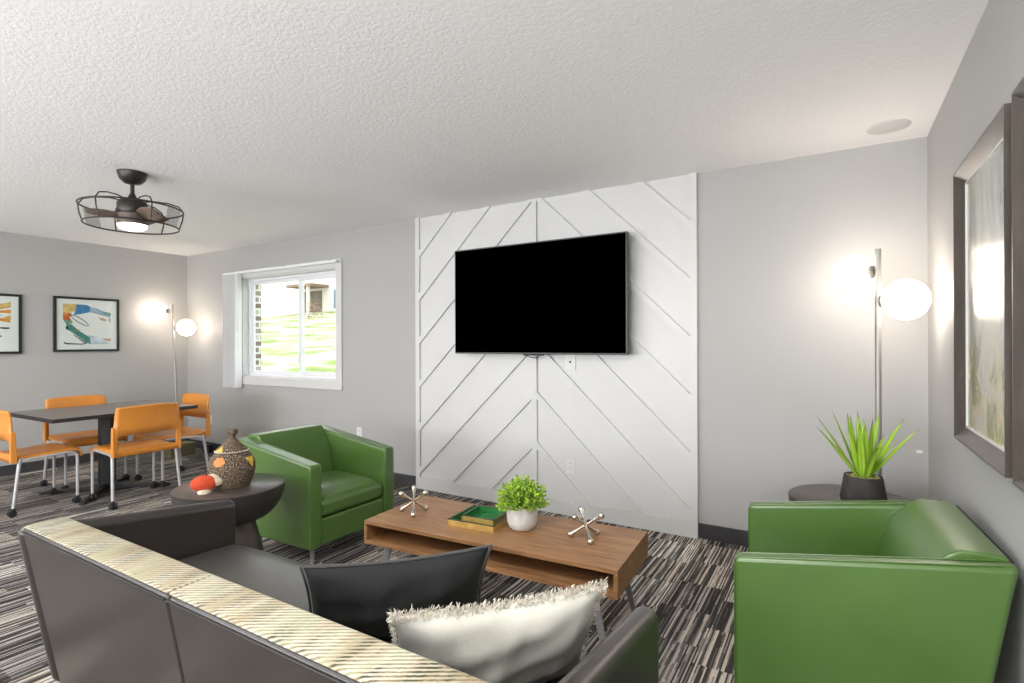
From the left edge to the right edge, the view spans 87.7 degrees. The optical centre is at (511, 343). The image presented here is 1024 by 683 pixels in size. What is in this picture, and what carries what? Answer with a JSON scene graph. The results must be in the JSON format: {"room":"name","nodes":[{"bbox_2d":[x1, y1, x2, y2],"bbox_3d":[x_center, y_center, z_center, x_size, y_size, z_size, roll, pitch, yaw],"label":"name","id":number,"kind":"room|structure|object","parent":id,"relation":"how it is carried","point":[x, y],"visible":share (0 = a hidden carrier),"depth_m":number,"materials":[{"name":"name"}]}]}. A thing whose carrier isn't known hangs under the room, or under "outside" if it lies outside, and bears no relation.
{"room":"living room","nodes":[
{"label":"living room","id":0,"kind":"room"},
{"bbox_2d":[0,231,187,465],"bbox_3d":[-5.965,0.110,4.016,0.150,2.440,7.005,0,0,31],"label":"wall","id":1,"kind":"structure","parent":0,"point":[38,269],"depth_m":5.93,"materials":[{"name":"paint"}]},
{"bbox_2d":[0,293,21,353],"bbox_3d":[-5.161,-0.192,5.171,0.031,0.602,0.616,0,0,31],"label":"framed abstract print","id":2,"kind":"object","parent":1,"relation":"attached to","point":[10,304],"visible":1,"depth_m":5.36,"materials":[{"name":"black metal"}]},
{"bbox_2d":[53,296,118,351],"bbox_3d":[-4.711,-0.205,5.915,0.031,0.596,0.605,0,0,31],"label":"framed abstract print","id":3,"kind":"object","parent":1,"relation":"attached to","point":[80,324],"visible":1,"depth_m":5.89,"materials":[{"name":"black paper"}]},
{"bbox_2d":[0,439,187,475],"bbox_3d":[-5.891,1.279,3.974,0.012,0.100,6.705,0,0,31],"label":"baseboard","id":4,"kind":"structure","parent":1,"relation":"attached to","point":[6,470],"depth_m":5.58,"materials":[{"name":"grey plastic"}]},
{"bbox_2d":[170,479,284,525],"bbox_3d":[-1.517,0.859,2.869,0.544,0.179,0.544,0,0,31],"label":"table top","id":5,"kind":"object","parent":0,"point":[253,501],"depth_m":2.73,"materials":[{"name":"black wood"}]},
{"bbox_2d":[255,285,260,369],"bbox_3d":[-0.845,0.011,5.044,7.551,3.200,0.080,0,0,31],"label":"wall","id":6,"kind":"structure","parent":0,"point":[257,287],"depth_m":6.37,"materials":[{"name":"brick"}]},
{"bbox_2d":[0,448,747,682],"bbox_3d":[-2.664,1.368,2.024,7.851,0.100,7.005,0,0,31],"label":"floor","id":7,"kind":"structure","parent":0,"point":[688,583],"depth_m":3.00,"materials":[{"name":"carpet"}]},
{"bbox_2d":[0,410,82,517],"bbox_3d":[-3.909,0.916,4.354,0.554,0.812,0.506,0,0,31],"label":"chair","id":8,"kind":"object","parent":7,"relation":"on","point":[13,455],"visible":1,"depth_m":4.19,"materials":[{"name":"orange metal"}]},
{"bbox_2d":[40,395,128,488],"bbox_3d":[-4.025,0.916,5.045,0.506,0.812,0.554,0,0,31],"label":"chair","id":9,"kind":"object","parent":7,"relation":"on","point":[90,437],"visible":0.53,"depth_m":5.00,"materials":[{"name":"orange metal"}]},
{"bbox_2d":[10,400,197,505],"bbox_3d":[-3.646,0.955,4.798,0.916,0.732,1.106,0,0,30],"label":"square table","id":10,"kind":"object","parent":7,"relation":"on","point":[105,413],"visible":0.77,"depth_m":4.74,"materials":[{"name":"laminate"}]},
{"bbox_2d":[89,402,180,509],"bbox_3d":[-3.209,0.913,4.552,0.506,0.812,0.554,0,0,31],"label":"chair","id":11,"kind":"object","parent":7,"relation":"on","point":[148,418],"visible":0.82,"depth_m":4.44,"materials":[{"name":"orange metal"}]},
{"bbox_2d":[133,393,209,486],"bbox_3d":[-3.292,0.914,5.182,0.554,0.812,0.506,0,0,31],"label":"chair","id":12,"kind":"object","parent":7,"relation":"on","point":[202,400],"visible":0.74,"depth_m":5.22,"materials":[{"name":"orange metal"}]},
{"bbox_2d":[148,303,195,401],"bbox_3d":[-4.095,0.419,6.411,0.510,1.808,0.261,0,0,-9],"label":"floor lamp","id":13,"kind":"object","parent":7,"relation":"on","point":[185,327],"visible":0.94,"depth_m":6.41,"materials":[{"name":"silver metal"}]},
{"bbox_2d":[164,441,195,458],"bbox_3d":[-3.914,1.249,6.258,0.180,0.146,0.300,0,0,25],"label":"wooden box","id":14,"kind":"object","parent":7,"relation":"on","point":[187,447],"visible":0.61,"depth_m":6.24,"materials":[{"name":"brown wood"}]},
{"bbox_2d":[197,437,213,458],"bbox_3d":[-3.582,1.145,6.269,0.208,0.352,0.635,0,0,-43],"label":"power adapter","id":15,"kind":"object","parent":7,"relation":"on","point":[209,446],"visible":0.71,"depth_m":6.40,"materials":[{"name":"black plastic"}]},
{"bbox_2d":[170,473,284,550],"bbox_3d":[-1.516,1.038,2.869,0.544,0.550,0.544,0,0,31],"label":"round side table","id":16,"kind":"object","parent":7,"relation":"on","point":[253,501],"visible":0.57,"depth_m":2.76,"materials":[{"name":"black wood"}]},
{"bbox_2d":[190,473,221,494],"bbox_3d":[-1.560,0.718,2.726,0.079,0.092,0.148,0,0,43],"label":"ornament","id":17,"kind":"object","parent":16,"relation":"on","point":[203,484],"visible":0.99,"depth_m":2.69,"materials":[{"name":"ceramic"}]},
{"bbox_2d":[207,428,255,489],"bbox_3d":[-1.502,0.611,2.857,0.232,0.304,0.232,0,0,-29],"label":"lidded basket","id":18,"kind":"object","parent":16,"relation":"on","point":[232,461],"visible":0.99,"depth_m":2.79,"materials":[{"name":"brown wicker"}]},
{"bbox_2d":[237,424,393,564],"bbox_3d":[-1.300,0.955,3.547,0.742,0.718,0.686,0,0,31],"label":"armchair","id":19,"kind":"object","parent":7,"relation":"on","point":[336,481],"visible":0.86,"depth_m":3.36,"materials":[{"name":"green leather"}]},
{"bbox_2d":[321,470,381,516],"bbox_3d":[-1.204,0.959,3.489,0.495,0.155,0.510,0,0,31],"label":"seat cushion","id":20,"kind":"object","parent":19,"relation":"on","point":[343,492],"depth_m":3.41,"materials":[{"name":"green leather"}]},
{"bbox_2d":[18,500,658,682],"bbox_3d":[-0.646,0.958,1.619,1.990,0.708,0.761,0,0,31],"label":"sofa","id":21,"kind":"object","parent":7,"relation":"on","point":[169,594],"visible":0.91,"depth_m":1.41,"materials":[{"name":"grey leather"}]},
{"bbox_2d":[178,544,584,682],"bbox_3d":[-0.588,0.937,1.715,1.844,0.193,0.515,0,0,31],"label":"seat cushion","id":22,"kind":"object","parent":21,"relation":"on","point":[275,576],"depth_m":2.00,"materials":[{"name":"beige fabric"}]},
{"bbox_2d":[299,544,492,639],"bbox_3d":[-0.325,0.743,1.538,0.528,0.318,0.190,0,0,-16],"label":"throw pillow","id":23,"kind":"object","parent":21,"relation":"on","point":[360,596],"visible":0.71,"depth_m":1.46,"materials":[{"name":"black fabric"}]},
{"bbox_2d":[386,577,608,682],"bbox_3d":[-0.036,0.741,1.308,0.538,0.328,0.202,0,0,-15],"label":"throw pillow","id":24,"kind":"object","parent":21,"relation":"on","point":[540,638],"visible":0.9,"depth_m":1.23,"materials":[{"name":"white fabric"}]},
{"bbox_2d":[364,496,647,641],"bbox_3d":[-0.053,1.108,2.652,1.334,0.400,0.500,0,0,28],"label":"coffee table","id":25,"kind":"object","parent":7,"relation":"on","point":[545,554],"visible":0.66,"depth_m":2.48,"materials":[{"name":"brown wood"}]},
{"bbox_2d":[399,485,427,517],"bbox_3d":[-0.525,0.844,2.849,0.155,0.133,0.174,0,0,-9],"label":"sculpture","id":26,"kind":"object","parent":25,"relation":"on","point":[414,487],"visible":1,"depth_m":2.84,"materials":[{"name":"silver metal"}]},
{"bbox_2d":[447,505,507,532],"bbox_3d":[-0.148,0.893,2.726,0.262,0.030,0.262,0,0,26],"label":"tray","id":27,"kind":"object","parent":25,"relation":"on","point":[455,520],"visible":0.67,"depth_m":2.62,"materials":[{"name":"green paint"}]},
{"bbox_2d":[461,505,506,525],"bbox_3d":[-0.133,0.884,2.727,0.185,0.037,0.185,0,0,26],"label":"tray","id":28,"kind":"object","parent":27,"relation":"in","point":[487,515],"visible":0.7,"depth_m":2.74,"materials":[{"name":"green paint"}]},
{"bbox_2d":[364,529,647,599],"bbox_3d":[-0.053,1.017,2.652,1.334,0.018,0.500,0,0,28],"label":"shelf","id":29,"kind":"object","parent":25,"relation":"attached to","point":[518,566],"depth_m":2.43,"materials":[{"name":"brown wood"}]},
{"bbox_2d":[495,474,548,531],"bbox_3d":[0.048,0.778,2.613,0.263,0.259,0.273,0,0,31],"label":"potted plant","id":30,"kind":"object","parent":25,"relation":"on","point":[524,503],"visible":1,"depth_m":2.56,"materials":[{"name":"green plant"}]},
{"bbox_2d":[568,506,604,544],"bbox_3d":[0.342,0.841,2.465,0.155,0.133,0.174,0,0,-9],"label":"sculpture","id":31,"kind":"object","parent":25,"relation":"on","point":[590,541],"visible":1,"depth_m":2.45,"materials":[{"name":"silver metal"}]},
{"bbox_2d":[788,484,911,501],"bbox_3d":[1.643,1.027,2.579,0.544,0.550,0.544,0,0,-3],"label":"round side table","id":32,"kind":"object","parent":7,"relation":"on","point":[810,492],"visible":0.16,"depth_m":2.66,"materials":[{"name":"black wood"}]},
{"bbox_2d":[818,411,919,501],"bbox_3d":[1.652,0.541,2.511,0.464,0.421,0.211,0,0,-16],"label":"potted plant","id":33,"kind":"object","parent":32,"relation":"on","point":[861,483],"visible":0.99,"depth_m":2.48,"materials":[{"name":"green plant"}]},
{"bbox_2d":[734,498,1018,682],"bbox_3d":[1.212,0.949,1.901,0.718,0.712,0.695,0,0,28],"label":"armchair","id":34,"kind":"object","parent":7,"relation":"on","point":[863,591],"visible":1,"depth_m":1.64,"materials":[{"name":"green leather"}]},
{"bbox_2d":[832,248,931,475],"bbox_3d":[1.892,0.408,2.750,0.264,1.787,0.450,0,0,-39],"label":"floor lamp","id":35,"kind":"object","parent":7,"relation":"on","point":[906,299],"visible":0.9,"depth_m":2.74,"materials":[{"name":"silver metal"}]},
{"bbox_2d":[0,0,988,255],"bbox_3d":[-2.674,-1.182,2.024,7.851,0.120,7.005,0,0,31],"label":"ceiling","id":36,"kind":"structure","parent":0,"point":[262,121],"depth_m":2.46,"materials":[{"name":"white paint"}]},
{"bbox_2d":[76,169,183,234],"bbox_3d":[-2.502,-0.932,3.513,0.583,0.382,0.581,0,0,31],"label":"ceiling fan","id":37,"kind":"object","parent":36,"relation":"hanging from","point":[131,213],"visible":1,"depth_m":3.45,"materials":[{"name":"brown metal"}]},
{"bbox_2d":[117,222,147,231],"bbox_3d":[-2.501,-0.759,3.513,0.166,0.037,0.166,0,0,31],"label":"diffuser","id":38,"kind":"object","parent":37,"relation":"attached to","point":[129,226],"depth_m":3.47,"materials":[{"name":"white glass"}]},
{"bbox_2d":[866,119,911,134],"bbox_3d":[1.984,-1.136,2.807,0.196,0.006,0.196,0,0,31],"label":"ceiling speaker cover","id":39,"kind":"object","parent":36,"relation":"attached to","point":[891,126],"visible":1,"depth_m":2.80,"materials":[{"name":"white paint"}]},
{"bbox_2d":[187,137,928,530],"bbox_3d":[-0.902,0.091,4.949,7.551,2.440,0.130,0,0,31],"label":"wall","id":40,"kind":"structure","parent":0,"point":[782,349],"depth_m":3.38,"materials":[{"name":"paint"}]},
{"bbox_2d":[236,258,342,389],"bbox_3d":[-2.438,-0.186,5.867,1.790,1.325,0.148,0,0,31],"label":"window","id":41,"kind":"structure","parent":40,"relation":"in","point":[250,375],"depth_m":5.83,"materials":[{"name":"white plastic"}]},
{"bbox_2d":[222,260,337,387],"bbox_3d":[-2.568,-0.160,5.801,1.945,1.345,0.098,0,0,31],"label":"vertical blind","id":42,"kind":"object","parent":41,"relation":"attached to","point":[231,281],"visible":1,"depth_m":6.17,"materials":[{"name":"white plastic"}]},
{"bbox_2d":[188,439,415,485],"bbox_3d":[-2.506,1.267,5.838,3.854,0.100,0.012,0,0,31],"label":"baseboard","id":43,"kind":"structure","parent":40,"relation":"attached to","point":[403,479],"depth_m":4.96,"materials":[{"name":"grey plastic"}]},
{"bbox_2d":[357,427,361,437],"bbox_3d":[-1.498,0.883,5.231,0.072,0.115,0.009,0,0,31],"label":"wall outlet","id":44,"kind":"object","parent":40,"relation":"attached to","point":[359,429],"visible":0.8,"depth_m":5.22,"materials":[{"name":"white plastic"}]},
{"bbox_2d":[455,231,628,355],"bbox_3d":[0.190,-0.338,4.106,1.485,0.865,0.120,0,0,31],"label":"television","id":45,"kind":"object","parent":40,"relation":"attached to","point":[565,296],"visible":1,"depth_m":4.00,"materials":[{"name":"black glass"}]},
{"bbox_2d":[415,173,698,538],"bbox_3d":[0.187,0.087,4.198,2.459,2.440,0.031,0,0,31],"label":"wall panel","id":46,"kind":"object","parent":40,"relation":"attached to","point":[628,424],"depth_m":3.98,"materials":[{"name":"white wood"}]},
{"bbox_2d":[565,355,575,369],"bbox_3d":[0.442,0.141,4.043,0.090,0.125,0.008,0,0,31],"label":"wall outlet","id":47,"kind":"object","parent":40,"relation":"attached to","point":[570,360],"visible":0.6,"depth_m":4.04,"materials":[{"name":"white plastic"}]},
{"bbox_2d":[566,458,574,473],"bbox_3d":[0.444,0.931,4.043,0.072,0.115,0.009,0,0,31],"label":"wall outlet","id":48,"kind":"object","parent":40,"relation":"attached to","point":[570,462],"visible":1,"depth_m":4.04,"materials":[{"name":"white plastic"}]},
{"bbox_2d":[698,523,747,546],"bbox_3d":[1.768,1.252,3.256,1.212,0.100,0.012,0,0,31],"label":"baseboard","id":49,"kind":"structure","parent":40,"relation":"attached to","point":[706,531],"depth_m":3.48,"materials":[{"name":"grey plastic"}]},
{"bbox_2d":[927,0,1023,682],"bbox_3d":[0.627,0.086,0.033,0.150,2.440,7.005,0,0,31],"label":"wall","id":50,"kind":"structure","parent":0,"point":[991,67],"depth_m":2.05,"materials":[{"name":"paint"}]},
{"bbox_2d":[953,103,1012,478],"bbox_3d":[1.504,-0.138,1.690,0.058,0.986,0.700,0,0,31],"label":"framed painting","id":51,"kind":"object","parent":50,"relation":"attached to","point":[982,183],"visible":0.73,"depth_m":1.70,"materials":[{"name":"brown wood"}]},
{"bbox_2d":[1011,76,1023,491],"bbox_3d":[1.106,-0.137,1.031,0.058,0.986,0.700,0,0,31],"label":"framed painting","id":52,"kind":"object","parent":50,"relation":"attached to","point":[1017,96],"visible":1,"depth_m":1.33,"materials":[{"name":"brown wood"}]},
{"label":"outside","id":53,"kind":"structure","parent":0,"visible":0},
{"bbox_2d":[261,311,335,371],"bbox_3d":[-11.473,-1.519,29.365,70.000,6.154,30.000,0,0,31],"label":"lawn","id":54,"kind":"structure","parent":53,"point":[279,333],"depth_m":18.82,"materials":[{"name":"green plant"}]},
{"bbox_2d":[261,278,335,316],"bbox_3d":[-13.365,-5.344,35.927,24.000,9.000,7.300,0,0,31],"label":"apartment building","id":55,"kind":"structure","parent":54,"relation":"on","point":[282,298],"depth_m":33.26,"materials":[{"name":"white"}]},
{"bbox_2d":[305,301,322,319],"bbox_3d":[-10.883,-1.765,28.990,1.179,1.142,1.184,0,0,31],"label":"shrub","id":56,"kind":"object","parent":54,"relation":"on","point":[313,305],"visible":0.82,"depth_m":28.93,"materials":[{"name":"plant"}]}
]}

